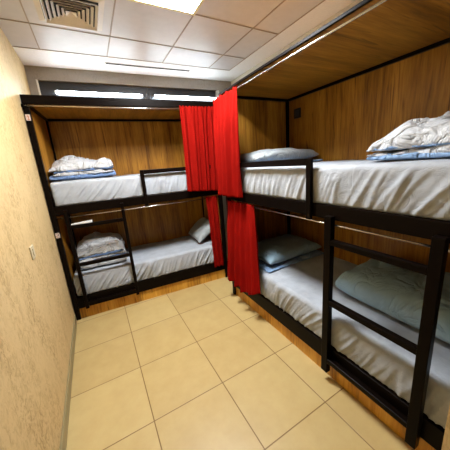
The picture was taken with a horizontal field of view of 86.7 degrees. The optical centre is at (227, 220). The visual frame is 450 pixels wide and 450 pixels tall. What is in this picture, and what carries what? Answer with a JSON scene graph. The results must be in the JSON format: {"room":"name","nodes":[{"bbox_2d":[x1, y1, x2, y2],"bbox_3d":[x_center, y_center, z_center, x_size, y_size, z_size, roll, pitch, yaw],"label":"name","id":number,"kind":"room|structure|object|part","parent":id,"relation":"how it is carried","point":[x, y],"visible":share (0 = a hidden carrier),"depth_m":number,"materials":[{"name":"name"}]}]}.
{"room":"dormitory","nodes":[
{"label":"dormitory","id":0,"kind":"room"},
{"bbox_2d":[0,27,74,449],"bbox_3d":[-0.768,0.133,0.462,0.100,2.793,6.300,-12,15,-28],"label":"wall","id":1,"kind":"structure","parent":0,"point":[37,313],"depth_m":1.43,"materials":[{"name":"beige paint"}]},
{"bbox_2d":[29,244,35,259],"bbox_3d":[-1.280,0.210,1.570,0.014,0.086,0.086,-12,15,-28],"label":"light switch","id":2,"kind":"object","parent":1,"relation":"attached to","point":[31,248],"visible":1,"depth_m":1.55,"materials":[{"name":"beige plastic"}]},
{"bbox_2d":[60,315,76,449],"bbox_3d":[-0.389,1.515,0.404,0.012,0.085,5.160,-12,15,-28],"label":"baseboard","id":3,"kind":"structure","parent":1,"relation":"attached to","point":[63,442],"depth_m":1.70,"materials":[{"name":"tile"}]},
{"bbox_2d":[24,65,230,253],"bbox_3d":[-1.021,-0.610,3.619,2.660,2.793,0.409,-12,15,-28],"label":"wall","id":4,"kind":"structure","parent":0,"point":[50,74],"depth_m":3.06,"materials":[{"name":"grey paint"}]},
{"bbox_2d":[36,79,218,100],"bbox_3d":[-1.159,-1.610,3.249,2.286,0.385,0.069,-10,15,-24],"label":"window","id":5,"kind":"structure","parent":4,"relation":"in","point":[44,87],"depth_m":3.12,"materials":[{"name":"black glass"}]},
{"bbox_3d":[-1.635,-1.528,3.060,1.221,0.385,0.010,-10,15,-24],"label":"pane","id":6,"kind":"part","parent":5,"relation":"part of","materials":[{"name":"clear glass"}]},
{"bbox_2d":[54,89,142,96],"bbox_3d":[-1.588,-1.595,3.016,0.995,0.053,0.087,-10,15,-24],"label":"tube light","id":7,"kind":"object","parent":5,"relation":"attached to","point":[57,91],"visible":1,"depth_m":2.96,"materials":[{"name":"white glass"}]},
{"bbox_3d":[-0.613,-1.718,3.523,1.016,0.385,0.010,-10,15,-24],"label":"pane","id":8,"kind":"part","parent":5,"relation":"part of","materials":[{"name":"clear glass"}]},
{"bbox_2d":[153,93,216,99],"bbox_3d":[-0.599,-1.782,3.465,0.935,0.053,0.087,-10,15,-24],"label":"tube light","id":9,"kind":"object","parent":5,"relation":"attached to","point":[155,95],"visible":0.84,"depth_m":3.41,"materials":[{"name":"white plastic"}]},
{"bbox_2d":[0,0,355,81],"bbox_3d":[0.323,-1.514,0.765,2.860,0.102,6.300,-12,15,-28],"label":"ceiling","id":10,"kind":"structure","parent":0,"point":[225,39],"depth_m":2.27,"materials":[{"name":"paint"}]},
{"bbox_2d":[33,0,104,30],"bbox_3d":[-1.197,-1.589,1.824,0.450,0.031,0.450,-12,15,-28],"label":"ceiling vent","id":11,"kind":"object","parent":10,"relation":"in","point":[83,14],"visible":1,"depth_m":1.83,"materials":[{"name":"metal"}]},
{"bbox_3d":[-1.197,-1.584,1.825,0.072,0.021,0.072,-12,15,-28],"label":"plate","id":12,"kind":"part","parent":11,"relation":"part of","materials":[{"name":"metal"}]},
{"bbox_2d":[105,62,190,71],"bbox_3d":[-0.952,-1.890,2.948,1.020,0.006,0.044,-10,15,-24],"label":"ceiling vent","id":13,"kind":"object","parent":10,"relation":"in","point":[105,62],"visible":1,"depth_m":2.92,"materials":[{"name":"metal"}]},
{"bbox_2d":[128,0,204,15],"bbox_3d":[-0.388,-1.601,1.590,0.596,0.014,0.596,-12,15,-28],"label":"recessed light","id":14,"kind":"object","parent":10,"relation":"in","point":[189,7],"visible":1,"depth_m":1.83,"materials":[{"name":"white plastic"}]},
{"bbox_2d":[140,0,199,12],"bbox_3d":[-0.388,-1.602,1.589,0.544,0.008,0.544,-12,15,-28],"label":"diffuser","id":15,"kind":"object","parent":14,"relation":"attached to","point":[182,6],"depth_m":1.83,"materials":[{"name":"white plastic"}]},
{"bbox_2d":[66,254,413,449],"bbox_3d":[0.535,1.290,1.442,2.860,0.100,6.300,-12,15,-28],"label":"floor","id":16,"kind":"structure","parent":0,"point":[197,367],"depth_m":1.75,"materials":[{"name":"tile"}]},
{"bbox_2d":[19,94,227,319],"bbox_3d":[-1.060,-0.217,3.062,1.875,2.297,0.800,-10,15,-24],"label":"bunk bed","id":17,"kind":"object","parent":16,"relation":"on","point":[139,136],"depth_m":2.95,"materials":[{"name":"brown paint"}]},
{"bbox_3d":[-1.740,0.031,2.410,0.045,2.221,0.045,-10,15,-24],"label":"post","id":18,"kind":"part","parent":17,"relation":"part of","materials":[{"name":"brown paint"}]},
{"bbox_3d":[-1.903,-0.161,2.694,0.018,1.960,0.665,-10,15,-24],"label":"panel","id":19,"kind":"part","parent":17,"relation":"part of","materials":[{"name":"laminate"}]},
{"bbox_3d":[-1.586,0.436,2.515,0.034,1.105,0.041,-10,15,-24],"label":"rail","id":20,"kind":"part","parent":17,"relation":"part of","materials":[{"name":"black metal"}]},
{"bbox_3d":[-1.508,0.024,2.469,0.192,0.026,0.024,-10,15,-24],"label":"white strip","id":21,"kind":"part","parent":17,"relation":"part of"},
{"bbox_3d":[-0.978,-1.169,2.486,1.875,0.012,0.012,-10,15,-24],"label":"curtain rod","id":22,"kind":"part","parent":17,"relation":"part of","materials":[{"name":"silver metal"}]},
{"bbox_3d":[-1.089,-0.316,3.067,1.800,1.952,0.688,-10,15,-24],"label":"panel trim","id":23,"kind":"part","parent":17,"relation":"part of","materials":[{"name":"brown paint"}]},
{"bbox_3d":[-1.157,-1.274,2.846,1.867,0.018,0.709,-10,15,-24],"label":"roof panel","id":24,"kind":"part","parent":17,"relation":"part of","materials":[{"name":"laminate"}]},
{"bbox_2d":[50,171,186,205],"bbox_3d":[-1.083,-0.459,3.014,1.765,0.250,0.751,-10,15,-24],"label":"mattress","id":25,"kind":"object","parent":17,"relation":"on","point":[88,190],"visible":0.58,"depth_m":2.58,"materials":[{"name":"white fabric"}]},
{"bbox_2d":[48,155,115,180],"bbox_3d":[-1.632,-0.607,2.711,0.630,0.264,0.511,-11,15,-25],"label":"duvet","id":26,"kind":"object","parent":25,"relation":"on","point":[70,167],"visible":1,"depth_m":2.52,"materials":[{"name":"white fabric"}]},
{"bbox_3d":[-1.232,-0.378,3.384,1.785,1.960,0.018,-10,15,-24],"label":"panel","id":27,"kind":"part","parent":17,"relation":"part of","materials":[{"name":"laminate"}]},
{"bbox_3d":[-1.112,0.349,2.725,0.034,1.105,0.041,-10,15,-24],"label":"rail","id":28,"kind":"part","parent":17,"relation":"part of","materials":[{"name":"black metal"}]},
{"bbox_3d":[-1.076,-0.299,3.064,1.871,0.087,0.751,-10,15,-24],"label":"bed frame","id":29,"kind":"part","parent":17,"relation":"part of","materials":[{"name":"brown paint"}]},
{"bbox_3d":[-0.917,-0.158,2.765,1.875,0.012,0.012,-10,15,-24],"label":"curtain rod","id":30,"kind":"part","parent":17,"relation":"part of","materials":[{"name":"silver metal"}]},
{"bbox_3d":[-0.935,-0.357,2.678,0.040,0.401,0.025,-10,15,-24],"label":"rail post","id":31,"kind":"part","parent":17,"relation":"part of","materials":[{"name":"black metal"}]},
{"bbox_2d":[73,235,222,295],"bbox_3d":[-1.009,0.521,3.251,1.765,0.253,0.760,-10,15,-24],"label":"mattress","id":32,"kind":"object","parent":17,"relation":"on","point":[151,260],"visible":0.73,"depth_m":2.97,"materials":[{"name":"white fabric"}]},
{"bbox_2d":[77,232,126,269],"bbox_3d":[-1.546,0.330,2.924,0.538,0.354,0.484,-10,15,-24],"label":"duvet","id":33,"kind":"object","parent":32,"relation":"on","point":[95,245],"visible":0.89,"depth_m":2.77,"materials":[{"name":"white fabric"}]},
{"bbox_2d":[188,217,209,242],"bbox_3d":[-0.376,0.126,3.513,0.308,0.253,0.520,-10,15,-24],"label":"pillow","id":34,"kind":"object","parent":32,"relation":"on","point":[200,230],"visible":0.81,"depth_m":3.39,"materials":[{"name":"white fabric"}]},
{"bbox_3d":[-1.000,0.702,3.305,1.871,0.132,0.751,-10,15,-24],"label":"bed frame","id":35,"kind":"part","parent":17,"relation":"part of","materials":[{"name":"brown paint"}]},
{"bbox_3d":[-0.508,-0.610,2.832,0.935,0.046,0.025,-10,15,-24],"label":"guard rail","id":36,"kind":"part","parent":17,"relation":"part of","materials":[{"name":"black metal"}]},
{"bbox_2d":[179,105,217,191],"bbox_3d":[-0.311,-0.828,2.841,0.451,0.986,0.072,-10,15,-22],"label":"curtain","id":37,"kind":"object","parent":17,"relation":"hanging from","point":[197,123],"visible":0.94,"depth_m":2.82,"materials":[{"name":"red fabric"}]},
{"bbox_3d":[-0.251,-0.463,3.427,0.018,1.960,0.665,-10,15,-24],"label":"panel","id":38,"kind":"part","parent":17,"relation":"part of","materials":[{"name":"laminate"}]},
{"bbox_2d":[206,195,223,266],"bbox_3d":[-0.161,0.159,3.156,0.156,0.963,0.071,-12,15,-28],"label":"curtain","id":39,"kind":"object","parent":17,"relation":"hanging from","point":[212,204],"visible":1,"depth_m":3.15,"materials":[{"name":"red fabric"}]},
{"bbox_3d":[-0.091,-0.271,3.143,0.045,2.221,0.045,-10,15,-24],"label":"post","id":40,"kind":"part","parent":17,"relation":"part of","materials":[{"name":"black metal"}]},
{"bbox_2d":[218,0,449,449],"bbox_3d":[0.913,-0.070,1.910,0.975,2.262,2.265,-11,15,-27],"label":"bunk bed","id":41,"kind":"object","parent":16,"relation":"on","point":[378,66],"visible":0.67,"depth_m":1.71,"materials":[{"name":"brown paint"}]},
{"bbox_3d":[0.018,-0.178,2.683,0.045,2.241,0.045,-11,15,-27],"label":"post","id":42,"kind":"part","parent":41,"relation":"part of","materials":[{"name":"black metal"}]},
{"bbox_2d":[213,85,242,197],"bbox_3d":[-0.010,-0.719,2.345,0.110,0.983,0.478,-12,15,-28],"label":"curtain","id":43,"kind":"object","parent":41,"relation":"hanging from","point":[225,107],"visible":1,"depth_m":2.29,"materials":[{"name":"red fabric"}]},
{"bbox_2d":[227,200,260,294],"bbox_3d":[0.152,0.294,2.454,0.152,0.943,0.673,-11,15,-27],"label":"curtain","id":44,"kind":"object","parent":41,"relation":"hanging from","point":[242,239],"visible":1,"depth_m":2.44,"materials":[{"name":"red fabric"}]},
{"bbox_3d":[0.396,-0.383,2.851,0.840,1.980,0.018,-11,15,-27],"label":"panel","id":45,"kind":"part","parent":41,"relation":"part of","materials":[{"name":"laminate"}]},
{"bbox_3d":[0.231,-0.481,2.067,0.025,0.046,1.205,-11,15,-27],"label":"guard rail","id":46,"kind":"part","parent":41,"relation":"part of","materials":[{"name":"black metal"}]},
{"bbox_3d":[0.794,-0.332,3.079,0.045,2.241,0.045,-11,15,-27],"label":"post","id":47,"kind":"part","parent":41,"relation":"part of","materials":[{"name":"black metal"}]},
{"bbox_2d":[294,107,300,118],"bbox_3d":[0.797,-1.217,2.716,0.012,0.105,0.100,-11,15,-27],"label":"socket","id":48,"kind":"object","parent":41,"relation":"attached to","point":[297,110],"depth_m":2.71,"materials":[{"name":"black plastic"}]},
{"bbox_3d":[0.539,-0.202,1.571,0.025,0.401,0.040,-11,15,-27],"label":"rail post","id":49,"kind":"part","parent":41,"relation":"part of","materials":[{"name":"black metal"}]},
{"bbox_3d":[0.430,-1.026,1.454,0.012,0.012,2.265,-11,15,-27],"label":"curtain rod","id":50,"kind":"part","parent":41,"relation":"part of","materials":[{"name":"silver metal"}]},
{"bbox_3d":[0.665,0.526,1.584,0.041,1.135,0.048,-11,15,-27],"label":"rail","id":51,"kind":"part","parent":41,"relation":"part of","materials":[{"name":"black metal"}]},
{"bbox_3d":[0.855,-1.161,1.661,0.912,0.018,2.257,-11,15,-27],"label":"roof panel","id":52,"kind":"part","parent":41,"relation":"part of","materials":[{"name":"laminate"}]},
{"bbox_3d":[0.925,-0.169,1.897,0.926,0.087,2.261,-11,15,-27],"label":"bed frame","id":53,"kind":"part","parent":41,"relation":"part of","materials":[{"name":"brown paint"}]},
{"bbox_3d":[0.541,-0.015,1.717,0.012,0.012,2.265,-11,15,-27],"label":"curtain rod","id":54,"kind":"part","parent":41,"relation":"part of","materials":[{"name":"silver metal"}]},
{"bbox_3d":[1.001,0.832,2.139,0.926,0.132,2.261,-11,15,-27],"label":"bed frame","id":55,"kind":"part","parent":41,"relation":"part of","materials":[{"name":"brown paint"}]},
{"bbox_3d":[0.930,-0.199,1.903,0.863,1.972,2.190,-11,15,-27],"label":"panel trim","id":56,"kind":"part","parent":41,"relation":"part of","materials":[{"name":"brown paint"}]},
{"bbox_2d":[240,158,449,220],"bbox_3d":[0.909,-0.327,1.842,0.920,0.251,2.180,-11,15,-27],"label":"mattress","id":57,"kind":"object","parent":41,"relation":"on","point":[417,187],"visible":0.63,"depth_m":1.26,"materials":[{"name":"white fabric"}]},
{"bbox_2d":[366,111,449,159],"bbox_3d":[1.251,-0.454,1.228,0.646,0.238,0.719,-11,15,-27],"label":"duvet","id":58,"kind":"object","parent":57,"relation":"on","point":[418,138],"visible":1,"depth_m":1.21,"materials":[{"name":"white fabric"}]},
{"bbox_3d":[0.524,-0.601,2.503,0.816,0.032,0.509,-11,15,-27],"label":"sheet","id":59,"kind":"object","parent":57,"relation":"on","visible":0},
{"bbox_2d":[240,148,318,162],"bbox_3d":[0.511,-0.683,2.520,0.800,0.142,0.440,-11,15,-27],"label":"pillow","id":60,"kind":"object","parent":59,"relation":"on","point":[279,153],"visible":0.74,"depth_m":2.33,"materials":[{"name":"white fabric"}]},
{"bbox_2d":[259,254,449,428],"bbox_3d":[0.983,0.652,2.079,0.921,0.251,2.180,-11,15,-27],"label":"mattress","id":61,"kind":"object","parent":41,"relation":"on","point":[297,288],"visible":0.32,"depth_m":1.53,"materials":[{"name":"white fabric"}]},
{"bbox_2d":[259,250,323,272],"bbox_3d":[0.625,0.388,2.692,0.818,0.032,0.509,-11,15,-27],"label":"sheet","id":62,"kind":"object","parent":61,"relation":"on","point":[265,266],"visible":0.38,"depth_m":2.48,"materials":[{"name":"blue fabric"}]},
{"bbox_2d":[258,234,321,264],"bbox_3d":[0.608,0.295,2.711,0.740,0.163,0.520,-12,15,-28],"label":"pillow","id":63,"kind":"object","parent":62,"relation":"on","point":[278,249],"visible":0.84,"depth_m":2.55,"materials":[{"name":"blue fabric"}]},
{"bbox_2d":[335,258,449,343],"bbox_3d":[1.259,0.471,1.615,0.540,0.282,0.800,-11,15,-27],"label":"duvet","id":64,"kind":"object","parent":61,"relation":"on","point":[397,292],"visible":0.82,"depth_m":1.53,"materials":[{"name":"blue fabric"}]},
{"bbox_3d":[1.320,-0.270,2.094,0.018,1.980,2.175,-11,15,-27],"label":"panel","id":65,"kind":"part","parent":41,"relation":"part of","materials":[{"name":"laminate"}]},
{"bbox_3d":[0.922,0.619,1.117,0.041,1.135,0.048,-11,15,-27],"label":"rail","id":66,"kind":"part","parent":41,"relation":"part of","materials":[{"name":"black metal"}]},
{"bbox_2d":[441,405,449,449],"bbox_3d":[2.025,0.037,-0.016,1.185,2.793,2.568,-12,15,-28],"label":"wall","id":67,"kind":"structure","parent":0,"point":[446,440],"depth_m":1.04,"materials":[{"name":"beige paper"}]},
{"bbox_3d":[1.023,-0.565,2.791,0.100,2.793,3.850,-12,15,-28],"label":"wall","id":68,"kind":"structure","parent":0,"visible":0},
{"bbox_2d":[231,0,362,84],"bbox_3d":[0.942,-1.663,2.322,0.085,0.433,3.500,-12,15,-28],"label":"trim","id":69,"kind":"structure","parent":68,"relation":"attached to","point":[356,2],"depth_m":2.52,"materials":[{"name":"beige paint"}]}
]}

